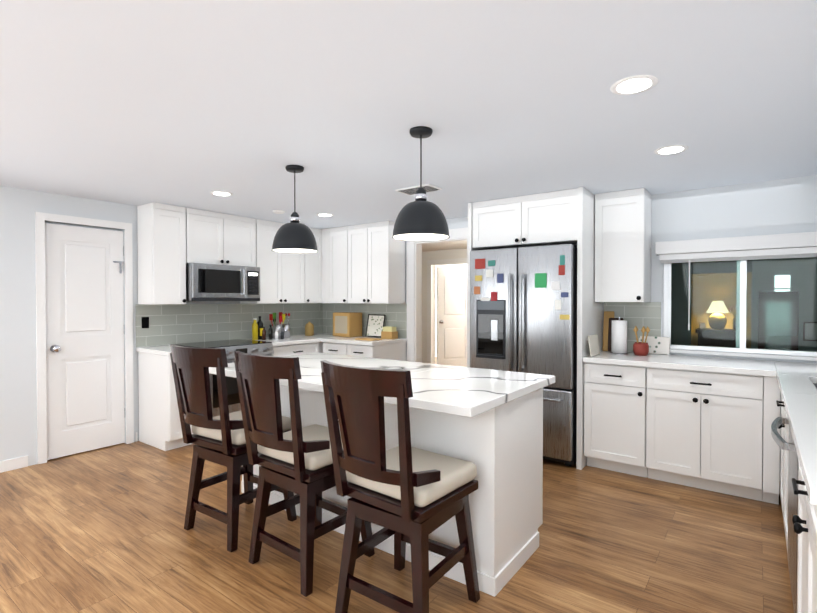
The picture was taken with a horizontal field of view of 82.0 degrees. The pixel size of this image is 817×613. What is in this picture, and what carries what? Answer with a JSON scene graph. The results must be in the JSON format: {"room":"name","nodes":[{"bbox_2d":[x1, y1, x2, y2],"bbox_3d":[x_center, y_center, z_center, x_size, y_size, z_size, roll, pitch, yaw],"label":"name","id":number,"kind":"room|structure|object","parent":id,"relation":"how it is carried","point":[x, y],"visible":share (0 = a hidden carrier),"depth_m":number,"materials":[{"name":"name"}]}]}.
{"room":"kitchen","nodes":[
{"label":"kitchen","id":0,"kind":"room"},
{"bbox_2d":[0,186,319,465],"bbox_3d":[-3.175,0.187,3.956,0.120,2.290,6.740,1,1,37],"label":"wall","id":1,"kind":"structure","parent":0,"point":[18,207],"depth_m":3.87,"materials":[{"name":"white paint"}]},
{"bbox_2d":[0,455,27,472],"bbox_3d":[-4.094,1.303,2.617,0.011,0.089,3.170,1,1,37],"label":"baseboard","id":2,"kind":"structure","parent":1,"relation":"attached to","point":[13,464],"depth_m":3.81,"materials":[{"name":"white wood"}]},
{"bbox_2d":[35,212,133,463],"bbox_3d":[-2.885,0.272,4.229,0.020,2.111,0.752,1,1,37],"label":"door frame","id":3,"kind":"structure","parent":1,"relation":"attached to","point":[41,218],"depth_m":3.97,"materials":[{"name":"white wood"}]},
{"bbox_2d":[45,223,124,459],"bbox_3d":[-2.881,0.308,4.245,0.110,2.020,0.650,1,1,37],"label":"door","id":4,"kind":"structure","parent":1,"relation":"in","point":[84,284],"depth_m":4.23,"materials":[{"name":"white wood"}]},
{"bbox_2d":[137,202,196,304],"bbox_3d":[-2.389,-0.488,4.619,0.321,0.952,0.379,1,1,37],"label":"upper cabinet","id":5,"kind":"object","parent":1,"relation":"attached to","point":[173,240],"depth_m":4.49,"materials":[{"name":"white wood"}]},
{"bbox_2d":[193,209,256,266],"bbox_3d":[-2.075,-0.698,5.040,0.321,0.542,0.794,1,1,37],"label":"upper cabinet","id":6,"kind":"object","parent":1,"relation":"attached to","point":[218,238],"depth_m":4.95,"materials":[{"name":"white wood"}]},
{"bbox_2d":[186,263,259,300],"bbox_3d":[-2.021,-0.235,5.006,0.454,0.377,0.786,1,1,37],"label":"microwave","id":7,"kind":"object","parent":6,"relation":"attached to","point":[210,282],"visible":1,"depth_m":4.83,"materials":[{"name":"silver metal"}]},
{"bbox_2d":[136,303,322,346],"bbox_3d":[-1.918,0.186,5.544,0.008,0.417,2.449,1,1,37],"label":"backsplash","id":8,"kind":"structure","parent":1,"relation":"attached to","point":[178,323],"depth_m":5.20,"materials":[{"name":"tile"}]},
{"bbox_2d":[142,317,148,327],"bbox_3d":[-2.590,0.168,4.624,0.006,0.110,0.070,1,1,37],"label":"outlet","id":9,"kind":"object","parent":8,"relation":"attached to","point":[145,322],"visible":1,"depth_m":4.62,"materials":[{"name":"black plastic"}]},
{"bbox_2d":[240,219,308,303],"bbox_3d":[-1.627,-0.501,5.648,0.321,0.952,0.829,1,1,37],"label":"upper cabinet","id":10,"kind":"object","parent":1,"relation":"attached to","point":[284,277],"depth_m":5.51,"materials":[{"name":"white wood"}]},
{"bbox_2d":[309,227,321,302],"bbox_3d":[-1.343,-0.505,6.030,0.321,0.952,0.372,1,1,37],"label":"upper cabinet","id":11,"kind":"object","parent":1,"relation":"attached to","point":[315,259],"depth_m":6.00,"materials":[{"name":"white wood"}]},
{"bbox_2d":[0,357,793,612],"bbox_3d":[0.691,1.345,4.889,11.000,0.050,12.820,1,1,37],"label":"floor","id":12,"kind":"structure","parent":0,"point":[101,530],"depth_m":2.57,"materials":[{"name":"brown wood"}]},
{"bbox_2d":[138,352,192,450],"bbox_3d":[-2.280,0.887,4.510,0.646,0.872,0.307,1,1,37],"label":"base cabinet","id":13,"kind":"object","parent":12,"relation":"on","point":[159,423],"visible":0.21,"depth_m":4.35,"materials":[{"name":"white wood"}]},
{"bbox_2d":[136,345,170,355],"bbox_3d":[-2.290,0.430,4.502,0.633,0.040,0.330,1,1,37],"label":"countertop","id":14,"kind":"structure","parent":13,"relation":"on","point":[161,350],"depth_m":4.41,"materials":[{"name":"white stone"}]},
{"bbox_2d":[175,339,273,416],"bbox_3d":[-1.921,0.857,4.929,0.723,0.922,0.780,1,1,37],"label":"range","id":15,"kind":"object","parent":12,"relation":"on","point":[263,348],"visible":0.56,"depth_m":4.69,"materials":[{"name":"silver metal"}]},
{"bbox_2d":[184,445,296,551],"bbox_3d":[-1.027,1.083,2.886,0.485,0.520,0.485,1,1,37],"label":"stool","id":16,"kind":"object","parent":12,"relation":"on","point":[233,464],"visible":0.6,"depth_m":2.75,"materials":[{"name":"brown wood"}]},
{"bbox_2d":[169,344,290,455],"bbox_3d":[-1.062,0.524,2.820,0.501,0.597,0.608,1,1,37],"label":"seat","id":17,"kind":"object","parent":16,"relation":"on","point":[223,432],"visible":0.9,"depth_m":2.59,"materials":[{"name":"brown wood"}]},
{"bbox_2d":[241,385,304,515],"bbox_3d":[-0.727,0.891,3.417,0.674,0.890,0.646,1,1,37],"label":"base cabinet","id":18,"kind":"object","parent":12,"relation":"on","point":[275,496],"depth_m":3.08,"materials":[{"name":"white wood"}]},
{"bbox_2d":[273,342,320,356],"bbox_3d":[-1.524,0.874,5.560,0.610,0.872,0.690,1,1,37],"label":"base cabinet","id":19,"kind":"object","parent":12,"relation":"on","point":[296,349],"depth_m":5.38,"materials":[{"name":"white wood"}]},
{"bbox_2d":[243,333,406,345],"bbox_3d":[-0.997,0.417,5.553,1.458,0.040,1.321,1,1,37],"label":"countertop","id":20,"kind":"structure","parent":19,"relation":"on","point":[302,339],"depth_m":5.49,"materials":[{"name":"white stone"}]},
{"bbox_2d":[252,316,283,339],"bbox_3d":[-1.664,0.261,5.493,0.280,0.270,0.313,1,1,37],"label":"bottles","id":21,"kind":"object","parent":20,"relation":"on","point":[258,330],"visible":1,"depth_m":5.45,"materials":[{"name":"yellow"}]},
{"bbox_2d":[269,312,289,337],"bbox_3d":[-1.567,0.238,5.741,0.132,0.310,0.272,1,1,37],"label":"utensils","id":22,"kind":"object","parent":20,"relation":"on","point":[280,327],"visible":0.9,"depth_m":5.68,"materials":[{"name":"silver metal"}]},
{"bbox_2d":[305,322,313,335],"bbox_3d":[-1.282,0.298,6.077,0.112,0.182,0.112,1,1,37],"label":"jar","id":23,"kind":"object","parent":20,"relation":"on","point":[309,328],"visible":1,"depth_m":6.03,"materials":[{"name":"brown"}]},
{"bbox_2d":[333,312,361,336],"bbox_3d":[-0.780,0.240,5.997,0.300,0.300,0.230,1,1,37],"label":"breadbox","id":24,"kind":"object","parent":20,"relation":"on","point":[347,324],"visible":1,"depth_m":5.90,"materials":[{"name":"brown wood"}]},
{"bbox_2d":[355,338,383,340],"bbox_3d":[-0.460,0.390,5.457,0.260,0.012,0.180,1,1,37],"label":"cutting board","id":25,"kind":"object","parent":20,"relation":"on","point":[369,339],"depth_m":5.44,"materials":[{"name":"brown wood"}]},
{"bbox_2d":[365,314,384,336],"bbox_3d":[-0.412,0.251,5.856,0.274,0.278,0.073,1,1,37],"label":"picture frame","id":26,"kind":"object","parent":20,"relation":"on","point":[375,325],"visible":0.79,"depth_m":5.86,"materials":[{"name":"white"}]},
{"bbox_2d":[381,326,397,338],"bbox_3d":[-0.227,0.324,5.619,0.160,0.140,0.120,1,1,37],"label":"box","id":27,"kind":"object","parent":20,"relation":"on","point":[387,332],"depth_m":5.58,"materials":[{"name":"brown wood"}]},
{"bbox_2d":[248,466,374,596],"bbox_3d":[-0.513,1.088,2.505,0.485,0.520,0.485,1,1,37],"label":"stool","id":28,"kind":"object","parent":12,"relation":"on","point":[311,501],"visible":0.62,"depth_m":2.36,"materials":[{"name":"brown wood"}]},
{"bbox_2d":[234,350,342,482],"bbox_3d":[-0.558,0.529,2.440,0.490,0.597,0.597,1,1,37],"label":"seat","id":29,"kind":"object","parent":28,"relation":"on","point":[298,452],"visible":0.96,"depth_m":2.23,"materials":[{"name":"brown wood"}]},
{"bbox_2d":[305,390,376,547],"bbox_3d":[-0.207,0.896,3.036,0.740,0.890,0.640,1,1,37],"label":"base cabinet","id":30,"kind":"object","parent":12,"relation":"on","point":[315,408],"depth_m":2.87,"materials":[{"name":"white wood"}]},
{"bbox_2d":[323,342,405,360],"bbox_3d":[-0.542,0.873,5.642,0.795,0.872,0.646,1,1,37],"label":"base cabinet","id":31,"kind":"object","parent":12,"relation":"on","point":[394,351],"visible":0.17,"depth_m":5.41,"materials":[{"name":"white wood"}]},
{"bbox_2d":[335,495,479,612],"bbox_3d":[0.004,1.093,2.110,0.477,0.520,0.477,1,1,37],"label":"stool","id":32,"kind":"object","parent":12,"relation":"on","point":[415,535],"visible":0.79,"depth_m":2.04,"materials":[{"name":"brown wood"}]},
{"bbox_2d":[320,360,477,522],"bbox_3d":[-0.043,0.534,2.050,0.493,0.597,0.604,1,1,37],"label":"seat","id":33,"kind":"object","parent":32,"relation":"on","point":[405,480],"visible":1,"depth_m":1.86,"materials":[{"name":"brown wood"}]},
{"bbox_2d":[377,388,542,596],"bbox_3d":[0.315,0.901,2.645,0.688,0.890,0.646,1,1,37],"label":"base cabinet","id":34,"kind":"object","parent":12,"relation":"on","point":[500,447],"depth_m":2.33,"materials":[{"name":"white wood"}]},
{"bbox_2d":[209,353,554,417],"bbox_3d":[-0.255,0.430,2.953,2.030,0.042,1.020,1,1,37],"label":"countertop","id":35,"kind":"structure","parent":34,"relation":"on","point":[470,392],"depth_m":2.56,"materials":[{"name":"stone"}]},
{"bbox_2d":[468,203,480,366],"bbox_3d":[0.763,0.178,4.665,0.035,2.285,0.648,1,1,37],"label":"panel","id":36,"kind":"object","parent":12,"relation":"on","point":[470,210],"depth_m":4.40,"materials":[{"name":"white wood"}]},
{"bbox_2d":[470,244,576,465],"bbox_3d":[1.127,0.409,4.306,0.930,1.833,0.760,1,1,37],"label":"fridge","id":37,"kind":"object","parent":12,"relation":"on","point":[523,309],"visible":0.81,"depth_m":3.94,"materials":[{"name":"grey metal"}]},
{"bbox_2d":[576,187,602,469],"bbox_3d":[1.577,0.186,4.062,0.040,2.285,0.648,1,1,37],"label":"panel","id":38,"kind":"object","parent":12,"relation":"on","point":[589,315],"depth_m":3.84,"materials":[{"name":"white wood"}]},
{"bbox_2d":[584,362,655,479],"bbox_3d":[1.818,0.894,3.916,0.517,0.872,0.610,1,1,37],"label":"base cabinet","id":39,"kind":"object","parent":12,"relation":"on","point":[620,400],"depth_m":3.67,"materials":[{"name":"white wood"}]},
{"bbox_2d":[656,368,767,501],"bbox_3d":[2.235,0.898,3.607,0.770,0.872,0.610,1,1,37],"label":"base cabinet","id":40,"kind":"object","parent":12,"relation":"on","point":[710,431],"depth_m":3.31,"materials":[{"name":"white wood"}]},
{"bbox_2d":[583,351,816,505],"bbox_3d":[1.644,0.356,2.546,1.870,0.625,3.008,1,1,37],"label":"countertop","id":41,"kind":"structure","parent":40,"relation":"on","point":[797,381],"depth_m":2.92,"materials":[{"name":"white stone"}]},
{"bbox_2d":[588,334,599,356],"bbox_3d":[1.548,0.331,3.919,0.033,0.169,0.260,1,1,37],"label":"tray","id":42,"kind":"object","parent":41,"relation":"on","point":[593,342],"visible":0.98,"depth_m":3.90,"materials":[{"name":"beige"}]},
{"bbox_2d":[602,311,622,350],"bbox_3d":[1.827,0.232,4.199,0.170,0.358,0.080,1,1,37],"label":"cutting boards","id":43,"kind":"object","parent":41,"relation":"on","point":[608,319],"visible":0.6,"depth_m":4.23,"materials":[{"name":"brown wood"}]},
{"bbox_2d":[610,316,628,354],"bbox_3d":[1.810,0.254,4.034,0.150,0.320,0.150,1,1,37],"label":"paper towel","id":44,"kind":"object","parent":41,"relation":"on","point":[619,337],"visible":1,"depth_m":3.98,"materials":[{"name":"white paper"}]},
{"bbox_2d":[633,326,649,355],"bbox_3d":[1.950,0.293,3.931,0.133,0.245,0.118,1,1,37],"label":"crock","id":45,"kind":"object","parent":41,"relation":"on","point":[641,348],"visible":1,"depth_m":3.89,"materials":[{"name":"red ceramic"}]},
{"bbox_2d":[639,336,669,354],"bbox_3d":[2.107,0.340,4.032,0.240,0.146,0.043,1,1,37],"label":"board","id":46,"kind":"object","parent":41,"relation":"on","point":[659,345],"visible":0.75,"depth_m":4.01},
{"bbox_2d":[695,328,735,346],"bbox_3d":[4.722,0.826,7.149,0.580,0.928,0.420,1,1,37],"label":"console table","id":47,"kind":"object","parent":12,"relation":"on","point":[704,331],"depth_m":7.01,"materials":[{"name":"brown wood"}]},
{"bbox_2d":[699,322,705,328],"bbox_3d":[4.509,0.310,7.208,0.080,0.098,0.018,1,1,37],"label":"photo","id":48,"kind":"object","parent":47,"relation":"on","point":[701,324],"depth_m":7.20,"materials":[{"name":"brown wood"}]},
{"bbox_2d":[706,301,728,328],"bbox_3d":[4.700,0.145,7.144,0.300,0.430,0.300,1,1,37],"label":"lamp","id":49,"kind":"object","parent":47,"relation":"on","point":[721,318],"depth_m":7.07,"materials":[{"name":"beige ceramic"}]},
{"bbox_2d":[729,306,735,329],"bbox_3d":[4.876,0.183,6.989,0.177,0.358,0.142,1,1,37],"label":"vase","id":50,"kind":"object","parent":47,"relation":"on","point":[734,325],"depth_m":6.98,"materials":[{"name":"grey"}]},
{"bbox_2d":[758,291,798,349],"bbox_3d":[3.626,0.592,4.616,0.350,1.458,0.450,1,1,37],"label":"cabinet","id":51,"kind":"object","parent":12,"relation":"on","point":[775,295],"depth_m":4.60,"materials":[{"name":"grey wood"}]},
{"bbox_2d":[776,395,788,553],"bbox_3d":[2.370,0.912,2.505,0.646,0.872,0.955,1,1,37],"label":"base cabinet","id":52,"kind":"object","parent":12,"relation":"on","point":[784,428],"visible":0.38,"depth_m":2.63,"materials":[{"name":"white wood"}]},
{"bbox_2d":[771,417,798,612],"bbox_3d":[1.886,0.920,1.886,0.687,0.870,0.605,1,1,37],"label":"dishwasher","id":53,"kind":"object","parent":12,"relation":"on","point":[793,463],"visible":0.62,"depth_m":1.99,"materials":[{"name":"grey"}]},
{"bbox_2d":[792,463,816,612],"bbox_3d":[1.486,0.927,1.311,0.646,0.872,0.785,1,1,37],"label":"base cabinet","id":54,"kind":"object","parent":12,"relation":"on","point":[804,520],"visible":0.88,"depth_m":1.48,"materials":[{"name":"white wood"}]},
{"bbox_2d":[0,0,816,251],"bbox_3d":[-0.169,-1.020,4.875,7.840,0.100,11.820,1,1,37],"label":"ceiling","id":55,"kind":"structure","parent":0,"point":[192,104],"depth_m":2.14,"materials":[{"name":"white paint"}]},
{"bbox_2d":[210,191,232,195],"bbox_3d":[-1.600,-0.957,4.019,0.184,0.006,0.184,1,1,37],"label":"recessed light","id":56,"kind":"object","parent":55,"relation":"in","point":[221,193],"visible":1,"depth_m":4.00,"materials":[{"name":"white plastic"}]},
{"bbox_2d":[272,210,284,213],"bbox_3d":[-1.332,-0.959,4.817,0.120,0.020,0.120,1,1,37],"label":"smoke detector","id":57,"kind":"object","parent":55,"relation":"attached to","point":[278,211],"visible":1,"depth_m":4.79,"materials":[{"name":"white plastic"}]},
{"bbox_2d":[272,165,317,252],"bbox_3d":[-0.781,-0.662,3.229,0.312,0.574,0.312,1,1,37],"label":"pendant light","id":58,"kind":"object","parent":55,"relation":"hanging from","point":[294,235],"visible":1,"depth_m":3.14,"materials":[{"name":"grey metal"}]},
{"bbox_2d":[316,213,333,216],"bbox_3d":[-0.894,-0.969,5.039,0.184,0.006,0.184,1,1,37],"label":"recessed light","id":59,"kind":"object","parent":55,"relation":"in","point":[325,215],"visible":1,"depth_m":5.03,"materials":[{"name":"white plastic"}]},
{"bbox_2d":[395,184,441,194],"bbox_3d":[0.083,-0.950,3.855,0.340,0.014,0.200,1,1,37],"label":"ceiling vent","id":60,"kind":"object","parent":55,"relation":"in","point":[414,189],"visible":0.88,"depth_m":3.82,"materials":[{"name":"white metal"}]},
{"bbox_2d":[392,126,449,240],"bbox_3d":[0.067,-0.653,2.526,0.312,0.574,0.312,1,1,37],"label":"pendant light","id":61,"kind":"object","parent":55,"relation":"hanging from","point":[420,218],"visible":1,"depth_m":2.44,"materials":[{"name":"grey metal"}]},
{"bbox_2d":[610,75,657,94],"bbox_3d":[0.954,-0.931,1.990,0.184,0.006,0.184,1,1,37],"label":"recessed light","id":62,"kind":"object","parent":55,"relation":"in","point":[635,84],"visible":1,"depth_m":1.98,"materials":[{"name":"white plastic"}]},
{"bbox_2d":[654,145,687,154],"bbox_3d":[1.591,-0.942,2.850,0.184,0.006,0.184,1,1,37],"label":"recessed light","id":63,"kind":"object","parent":55,"relation":"in","point":[671,149],"visible":1,"depth_m":2.83,"materials":[{"name":"white plastic"}]},
{"bbox_2d":[422,249,466,363],"bbox_3d":[1.073,0.131,8.413,5.640,2.290,0.120,1,1,37],"label":"wall","id":64,"kind":"structure","parent":0,"point":[445,254],"depth_m":8.79,"materials":[{"name":"white paint"}]},
{"bbox_2d":[427,258,466,363],"bbox_3d":[0.738,0.213,8.575,0.950,2.119,0.017,1,1,37],"label":"door frame","id":65,"kind":"structure","parent":64,"relation":"attached to","point":[430,263],"depth_m":8.81,"materials":[{"name":"white wood"}]},
{"bbox_2d":[437,267,466,366],"bbox_3d":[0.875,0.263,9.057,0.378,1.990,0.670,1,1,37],"label":"hall door","id":66,"kind":"structure","parent":64,"relation":"in","point":[451,316],"depth_m":9.02,"materials":[{"name":"white wood"}]},
{"bbox_2d":[435,264,466,356],"bbox_3d":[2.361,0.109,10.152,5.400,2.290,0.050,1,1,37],"label":"door frame","id":67,"kind":"structure","parent":0,"point":[458,265],"depth_m":11.37,"materials":[{"name":"white wood"}]},
{"bbox_2d":[327,175,816,463],"bbox_3d":[1.097,0.175,4.910,5.550,2.290,0.120,1,1,37],"label":"wall","id":68,"kind":"structure","parent":0,"point":[782,206],"depth_m":3.75,"materials":[{"name":"white paint"}]},
{"bbox_2d":[322,221,404,303],"bbox_3d":[-0.590,-0.503,5.841,1.110,0.952,0.355,1,1,37],"label":"upper cabinet","id":69,"kind":"object","parent":68,"relation":"attached to","point":[363,263],"visible":1,"depth_m":5.64,"materials":[{"name":"white wood"}]},
{"bbox_2d":[407,227,467,366],"bbox_3d":[0.397,0.228,5.418,0.940,2.169,0.138,1,1,37],"label":"door frame","id":70,"kind":"structure","parent":68,"relation":"attached to","point":[414,301],"depth_m":5.60,"materials":[{"name":"white wood"}]},
{"bbox_2d":[323,302,660,351],"bbox_3d":[0.490,0.176,5.279,4.176,0.443,0.008,1,1,37],"label":"backsplash","id":71,"kind":"structure","parent":68,"relation":"attached to","point":[639,315],"depth_m":5.65,"materials":[{"name":"tile"}]},
{"bbox_2d":[472,188,577,249],"bbox_3d":[1.164,-0.749,4.346,0.969,0.422,0.665,1,1,37],"label":"upper cabinet","id":72,"kind":"object","parent":68,"relation":"attached to","point":[544,219],"visible":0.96,"depth_m":4.08,"materials":[{"name":"white wood"}]},
{"bbox_2d":[595,188,650,301],"bbox_3d":[1.841,-0.493,4.040,0.386,0.927,0.355,1,1,37],"label":"upper cabinet","id":73,"kind":"object","parent":68,"relation":"attached to","point":[622,246],"visible":1,"depth_m":3.93,"materials":[{"name":"white wood"}]},
{"bbox_2d":[663,257,816,360],"bbox_3d":[2.647,-0.003,3.716,1.160,0.805,0.110,1,1,37],"label":"window","id":74,"kind":"structure","parent":68,"relation":"in","point":[740,349],"depth_m":3.73,"materials":[{"name":"white metal"}]},
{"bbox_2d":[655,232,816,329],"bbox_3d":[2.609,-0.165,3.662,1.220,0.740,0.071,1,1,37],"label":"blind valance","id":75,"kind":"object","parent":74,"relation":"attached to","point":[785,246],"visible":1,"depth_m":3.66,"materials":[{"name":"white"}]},
{"bbox_2d":[691,272,751,347],"bbox_3d":[5.863,0.072,6.730,4.340,2.450,0.120,1,1,37],"label":"wall","id":76,"kind":"structure","parent":0,"point":[702,293],"depth_m":7.41,"materials":[{"name":"brown paint"}]},
{"bbox_2d":[671,257,816,350],"bbox_3d":[3.857,0.122,4.738,2.550,2.400,1.330,1,1,37],"label":"wall","id":77,"kind":"structure","parent":0,"point":[793,281],"depth_m":4.94,"materials":[{"name":"grey paint"}]},
{"bbox_2d":[803,322,816,340],"bbox_3d":[4.199,0.270,4.890,0.140,0.200,0.018,1,1,37],"label":"picture frame","id":78,"kind":"object","parent":77,"relation":"attached to","point":[812,331],"depth_m":4.89,"materials":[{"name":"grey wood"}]}
]}

